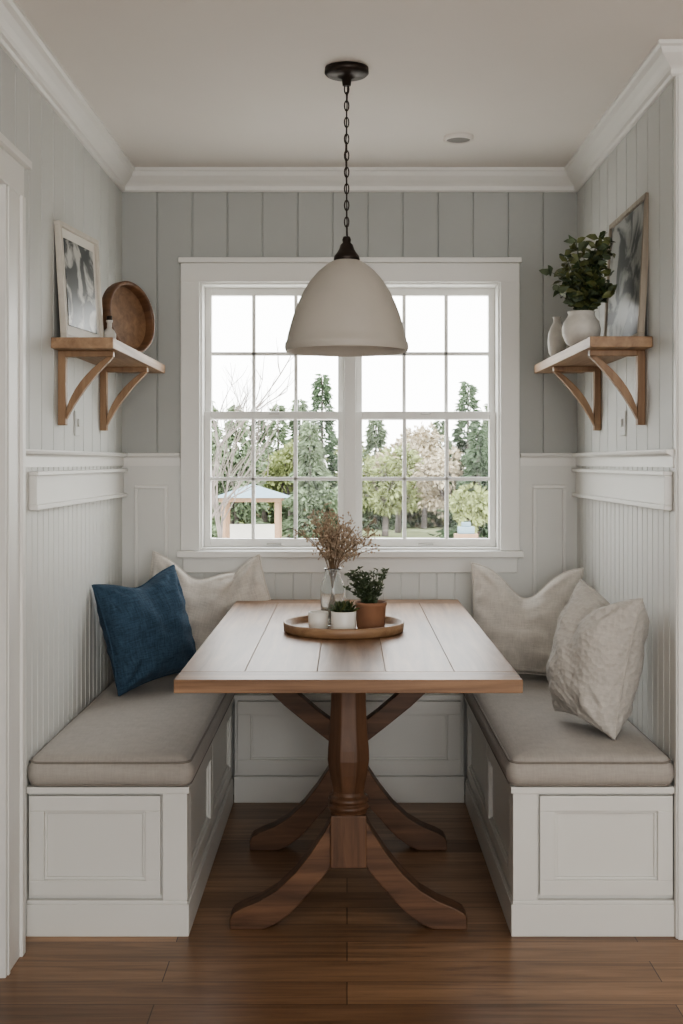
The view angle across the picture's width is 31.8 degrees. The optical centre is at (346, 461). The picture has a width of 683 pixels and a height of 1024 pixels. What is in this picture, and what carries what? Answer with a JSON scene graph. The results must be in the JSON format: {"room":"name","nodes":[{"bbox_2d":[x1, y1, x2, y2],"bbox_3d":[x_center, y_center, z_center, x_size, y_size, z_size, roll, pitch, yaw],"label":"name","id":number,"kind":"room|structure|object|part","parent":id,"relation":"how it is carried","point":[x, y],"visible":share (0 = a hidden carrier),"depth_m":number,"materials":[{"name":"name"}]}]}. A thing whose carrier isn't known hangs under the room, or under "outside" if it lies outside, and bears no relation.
{"room":"dining room","nodes":[
{"label":"dining room","id":0,"kind":"room"},
{"bbox_2d":[0,47,121,904],"bbox_3d":[-0.949,0.081,1.625,0.140,2.438,6.450,0,0,0],"label":"wall","id":1,"kind":"structure","parent":0,"point":[70,549],"depth_m":3.63,"materials":[{"name":"paint"}]},
{"bbox_2d":[0,132,31,977],"bbox_3d":[-0.934,0.250,2.500,0.190,2.100,1.400,0,0,0],"label":"door frame","id":2,"kind":"structure","parent":1,"relation":"attached to","point":[13,162],"depth_m":3.08,"materials":[{"name":"white wood"}]},
{"bbox_2d":[74,411,79,435],"bbox_3d":[-0.873,-0.125,3.895,0.012,0.080,0.070,0,0,0],"label":"switch plate","id":3,"kind":"object","parent":1,"relation":"attached to","point":[76,413],"visible":1,"depth_m":3.87,"materials":[{"name":"paint"}]},
{"bbox_2d":[29,469,127,509],"bbox_3d":[-0.866,0.080,3.993,0.026,0.108,1.354,0,0,0],"label":"trim","id":4,"kind":"structure","parent":1,"relation":"attached to","point":[47,489],"depth_m":3.79,"materials":[{"name":"white paint"}]},
{"bbox_2d":[51,337,164,430],"bbox_3d":[-0.786,-0.241,4.070,0.184,0.258,1.020,0,0,0],"label":"wall shelf","id":5,"kind":"object","parent":1,"relation":"attached to","point":[109,355],"visible":1,"depth_m":3.65,"materials":[{"name":"brown wood"}]},
{"bbox_2d":[54,220,103,336],"bbox_3d":[-0.836,-0.547,3.761,0.042,0.355,0.340,0,0,8],"label":"framed picture","id":6,"kind":"object","parent":5,"relation":"on","point":[77,253],"visible":0.83,"depth_m":3.73},
{"bbox_2d":[104,316,115,338],"bbox_3d":[-0.782,-0.426,3.950,0.044,0.111,0.044,0,0,0],"label":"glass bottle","id":7,"kind":"object","parent":5,"relation":"on","point":[109,332],"visible":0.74,"depth_m":3.94,"materials":[{"name":"white ceramic"}]},
{"bbox_2d":[102,281,154,352],"bbox_3d":[-0.765,-0.502,4.189,0.070,0.258,0.256,0,0,28],"label":"round wooden tray","id":8,"kind":"object","parent":5,"relation":"on","point":[130,309],"visible":0.74,"depth_m":4.22,"materials":[{"name":"brown wood"}]},
{"bbox_2d":[0,0,682,191],"bbox_3d":[0.861,-1.096,1.545,3.479,0.084,6.290,0,0,0],"label":"trim","id":9,"kind":"structure","parent":1,"relation":"attached to","point":[19,39],"depth_m":4.45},
{"bbox_3d":[0.861,-1.096,1.545,3.479,0.084,6.290,0,0,0],"label":"crown","id":10,"kind":"part","parent":9,"relation":"part of","materials":[{"name":"white paint"}]},
{"bbox_2d":[0,795,682,1023],"bbox_3d":[0.200,1.330,1.595,5.000,0.060,6.590,0,0,0],"label":"floor","id":11,"kind":"structure","parent":0,"point":[348,953],"depth_m":3.10,"materials":[{"name":"brown wood"}]},
{"bbox_2d":[26,697,233,936],"bbox_3d":[-0.655,1.095,3.981,0.446,0.410,1.393,0,0,0],"label":"bench","id":12,"kind":"object","parent":11,"relation":"on","point":[105,861],"visible":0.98,"depth_m":3.29,"materials":[{"name":"paint"}]},
{"bbox_2d":[27,673,234,785],"bbox_3d":[-0.651,0.844,3.968,0.462,0.092,1.392,0,0,0],"label":"bench cushion","id":13,"kind":"object","parent":12,"relation":"on","point":[150,734],"visible":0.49,"depth_m":3.46,"materials":[{"name":"fabric"}]},
{"bbox_2d":[92,564,195,695],"bbox_3d":[-0.701,0.585,4.220,0.288,0.427,0.322,0,0,17],"label":"throw pillow","id":14,"kind":"object","parent":13,"relation":"on","point":[147,631],"visible":0.95,"depth_m":4.11,"materials":[{"name":"blue fabric"}]},
{"bbox_2d":[149,551,235,651],"bbox_3d":[-0.600,0.567,4.528,0.449,0.462,0.190,0,0,-11],"label":"throw pillow","id":15,"kind":"object","parent":13,"relation":"on","point":[205,599],"visible":0.3,"depth_m":4.48,"materials":[{"name":"beige fabric"}]},
{"bbox_2d":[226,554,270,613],"bbox_3d":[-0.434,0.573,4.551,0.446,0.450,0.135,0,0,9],"label":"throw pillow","id":16,"kind":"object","parent":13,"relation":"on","point":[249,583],"visible":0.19,"depth_m":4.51,"materials":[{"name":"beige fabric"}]},
{"bbox_2d":[174,599,522,929],"bbox_3d":[0.003,0.910,3.702,0.834,0.780,1.676,0,0,0],"label":"dining table","id":17,"kind":"object","parent":11,"relation":"on","point":[441,648],"visible":0.99,"depth_m":3.33,"materials":[{"name":"brown wood"}]},
{"bbox_2d":[283,615,403,639],"bbox_3d":[-0.010,0.504,3.690,0.372,0.031,0.372,0,0,0],"label":"serving tray","id":18,"kind":"object","parent":17,"relation":"on","point":[296,626],"visible":0.72,"depth_m":3.55,"materials":[{"name":"brown wood"}]},
{"bbox_2d":[308,610,327,628],"bbox_3d":[-0.088,0.484,3.675,0.062,0.052,0.062,0,0,0],"label":"ceramic cup","id":19,"kind":"object","parent":18,"relation":"on","point":[316,618],"visible":0.81,"depth_m":3.65,"materials":[{"name":"white ceramic"}]},
{"bbox_2d":[288,502,380,626],"bbox_3d":[-0.040,0.316,3.753,0.287,0.388,0.271,0,0,0],"label":"vase","id":20,"kind":"object","parent":18,"relation":"on","point":[332,590],"visible":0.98,"depth_m":3.73,"materials":[{"name":"clear"}]},
{"bbox_2d":[329,600,359,628],"bbox_3d":[-0.010,0.462,3.597,0.103,0.097,0.080,0,0,0],"label":"potted succulent","id":21,"kind":"object","parent":18,"relation":"on","point":[343,615],"visible":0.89,"depth_m":3.57,"materials":[{"name":"white ceramic"}]},
{"bbox_2d":[343,566,388,628],"bbox_3d":[0.057,0.415,3.665,0.144,0.191,0.137,0,0,0],"label":"potted herb","id":22,"kind":"object","parent":18,"relation":"on","point":[371,613],"visible":1,"depth_m":3.63,"materials":[{"name":"ceramic"}]},
{"bbox_2d":[234,693,463,802],"bbox_3d":[0.009,1.095,4.633,0.879,0.410,0.113,0,0,0],"label":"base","id":23,"kind":"object","parent":11,"relation":"on","point":[418,757],"visible":0.57,"depth_m":4.58,"materials":[{"name":"paint"}]},
{"bbox_2d":[464,696,674,936],"bbox_3d":[0.674,1.095,3.981,0.450,0.410,1.393,0,0,0],"label":"bench","id":24,"kind":"object","parent":11,"relation":"on","point":[562,861],"visible":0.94,"depth_m":3.29,"materials":[{"name":"paint"}]},
{"bbox_2d":[463,673,673,785],"bbox_3d":[0.670,0.844,3.968,0.466,0.092,1.392,0,0,0],"label":"bench cushion","id":25,"kind":"object","parent":24,"relation":"on","point":[532,743],"visible":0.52,"depth_m":3.39,"materials":[{"name":"fabric"}]},
{"bbox_2d":[471,562,583,675],"bbox_3d":[0.653,0.587,4.412,0.431,0.423,0.217,0,0,10],"label":"throw pillow","id":26,"kind":"object","parent":25,"relation":"on","point":[522,629],"visible":0.55,"depth_m":4.35,"materials":[{"name":"beige fabric"}]},
{"bbox_2d":[546,579,648,739],"bbox_3d":[0.744,0.581,3.581,0.286,0.434,0.289,0,0,2],"label":"throw pillow","id":27,"kind":"object","parent":25,"relation":"on","point":[594,667],"visible":1,"depth_m":3.46,"materials":[{"name":"beige fabric"}]},
{"bbox_2d":[15,0,682,166],"bbox_3d":[0.200,-1.168,1.595,5.000,0.060,6.590,0,0,0],"label":"ceiling","id":28,"kind":"structure","parent":0,"point":[175,83],"depth_m":3.49,"materials":[{"name":"paint"}]},
{"bbox_2d":[285,61,408,356],"bbox_3d":[-0.001,-0.729,3.470,0.358,0.818,0.358,0,0,0],"label":"pendant light","id":29,"kind":"object","parent":28,"relation":"hanging from","point":[346,309],"visible":1,"depth_m":3.36,"materials":[{"name":"beige metal"}]},
{"bbox_2d":[444,133,472,143],"bbox_3d":[0.390,-1.131,4.200,0.104,0.014,0.104,0,0,0],"label":"recessed light","id":30,"kind":"object","parent":28,"relation":"in","point":[453,138],"visible":1,"depth_m":4.18,"materials":[{"name":"paint"}]},
{"bbox_2d":[122,192,576,794],"bbox_3d":[0.011,0.081,4.770,2.079,2.438,0.160,0,0,0],"label":"wall","id":31,"kind":"structure","parent":0,"point":[159,228],"depth_m":4.69,"materials":[{"name":"grey paint"}]},
{"bbox_2d":[176,257,523,572],"bbox_3d":[0.012,-0.181,4.739,1.344,1.227,0.202,0,0,0],"label":"window frame","id":32,"kind":"structure","parent":31,"relation":"attached to","point":[502,274],"depth_m":4.67,"materials":[{"name":"white paint"}]},
{"bbox_2d":[204,288,495,546],"bbox_3d":[0.012,-0.179,4.775,1.154,1.028,0.110,0,0,0],"label":"sash","id":33,"kind":"object","parent":32,"relation":"in","point":[349,415],"visible":0.89,"depth_m":4.75,"materials":[{"name":"white paint"}]},
{"bbox_2d":[134,485,565,594],"bbox_3d":[0.013,0.335,4.685,1.685,0.490,0.010,0,0,0],"label":"panels","id":34,"kind":"object","parent":31,"relation":"attached to","point":[563,487],"visible":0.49,"depth_m":4.68,"materials":[{"name":"white paint"}]},
{"bbox_2d":[26,449,673,467],"bbox_3d":[0.010,-0.010,3.940,1.779,0.050,1.500,0,0,0],"label":"chair rail","id":35,"kind":"object","parent":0,"point":[34,457],"depth_m":4.11,"materials":[{"name":"white wood"}]},
{"bbox_2d":[577,80,673,898],"bbox_3d":[0.970,0.081,4.070,0.140,2.438,1.560,0,0,0],"label":"wall","id":36,"kind":"structure","parent":0,"point":[625,552],"depth_m":3.61,"materials":[{"name":"paint"}]},
{"bbox_2d":[534,336,652,430],"bbox_3d":[0.807,-0.241,4.055,0.184,0.258,1.050,0,0,0],"label":"wall shelf","id":37,"kind":"object","parent":36,"relation":"attached to","point":[593,354],"visible":1,"depth_m":3.63,"materials":[{"name":"brown wood"}]},
{"bbox_2d":[547,316,565,355],"bbox_3d":[0.735,-0.439,4.200,0.066,0.137,0.066,0,0,0],"label":"ceramic vase","id":38,"kind":"object","parent":37,"relation":"on","point":[556,343],"visible":0.81,"depth_m":4.18,"materials":[{"name":"beige ceramic"}]},
{"bbox_2d":[539,231,616,346],"bbox_3d":[0.737,-0.553,3.844,0.231,0.364,0.268,0,0,0],"label":"potted plant","id":39,"kind":"object","parent":37,"relation":"on","point":[584,288],"visible":0.98,"depth_m":3.80,"materials":[{"name":"green plant"}]},
{"bbox_2d":[603,192,648,335],"bbox_3d":[0.889,-0.587,3.830,0.043,0.435,0.500,0,0,0],"label":"framed picture","id":40,"kind":"object","parent":37,"relation":"on","point":[625,311],"visible":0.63,"depth_m":3.77,"materials":[{"name":"brown wood"}]},
{"bbox_2d":[572,469,671,509],"bbox_3d":[0.887,0.080,3.993,0.026,0.108,1.354,0,0,0],"label":"trim","id":41,"kind":"structure","parent":36,"relation":"attached to","point":[647,489],"depth_m":3.79,"materials":[{"name":"white paint"}]},
{"bbox_2d":[620,411,626,435],"bbox_3d":[0.894,-0.125,3.895,0.012,0.080,0.070,0,0,0],"label":"switch plate","id":42,"kind":"object","parent":36,"relation":"attached to","point":[623,414],"visible":1,"depth_m":3.88,"materials":[{"name":"paint"}]},
{"bbox_2d":[674,74,682,939],"bbox_3d":[0.953,0.123,3.275,0.114,2.354,0.030,0,0,0],"label":"door casing","id":43,"kind":"structure","parent":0,"point":[678,79],"depth_m":3.26,"materials":[{"name":"white wood"}]},
{"label":"outside","id":44,"kind":"structure","parent":0,"visible":0},
{"bbox_2d":[213,486,483,537],"bbox_3d":[0.000,4.000,133.000,400.000,0.200,254.000,0,0,0],"label":"ground","id":45,"kind":"structure","parent":44,"point":[411,532],"depth_m":65.45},
{"bbox_2d":[211,366,279,537],"bbox_3d":[-5.456,-1.198,40.048,6.531,10.222,3.890,0,0,-18],"label":"bare tree","id":46,"kind":"object","parent":45,"relation":"on","point":[219,527],"visible":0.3,"depth_m":40.34,"materials":[{"name":"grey plant"}]},
{"bbox_2d":[218,484,289,537],"bbox_3d":[-4.354,2.450,55.000,3.400,2.900,3.200,0,0,0],"label":"gazebo","id":47,"kind":"object","parent":45,"relation":"on","point":[262,494],"visible":0.55,"depth_m":55.05,"materials":[{"name":"white wood"}]},
{"bbox_2d":[211,339,298,519],"bbox_3d":[-3.420,-0.131,36.131,4.760,8.084,3.116,0,0,-21],"label":"bare tree","id":48,"kind":"object","parent":45,"relation":"on","point":[214,424],"visible":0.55,"depth_m":36.40,"materials":[{"name":"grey plant"}]},
{"bbox_2d":[211,374,488,537],"bbox_3d":[0.054,-0.187,69.856,48.629,8.798,24.501,0,0,0],"label":"tree line","id":49,"kind":"object","parent":45,"relation":"on","point":[381,500],"visible":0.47,"depth_m":61.56,"materials":[{"name":"green plant"}]},
{"bbox_2d":[454,522,477,537],"bbox_3d":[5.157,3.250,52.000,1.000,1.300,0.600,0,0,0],"label":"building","id":50,"kind":"structure","parent":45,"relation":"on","point":[465,530],"depth_m":51.75,"materials":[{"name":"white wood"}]}
]}

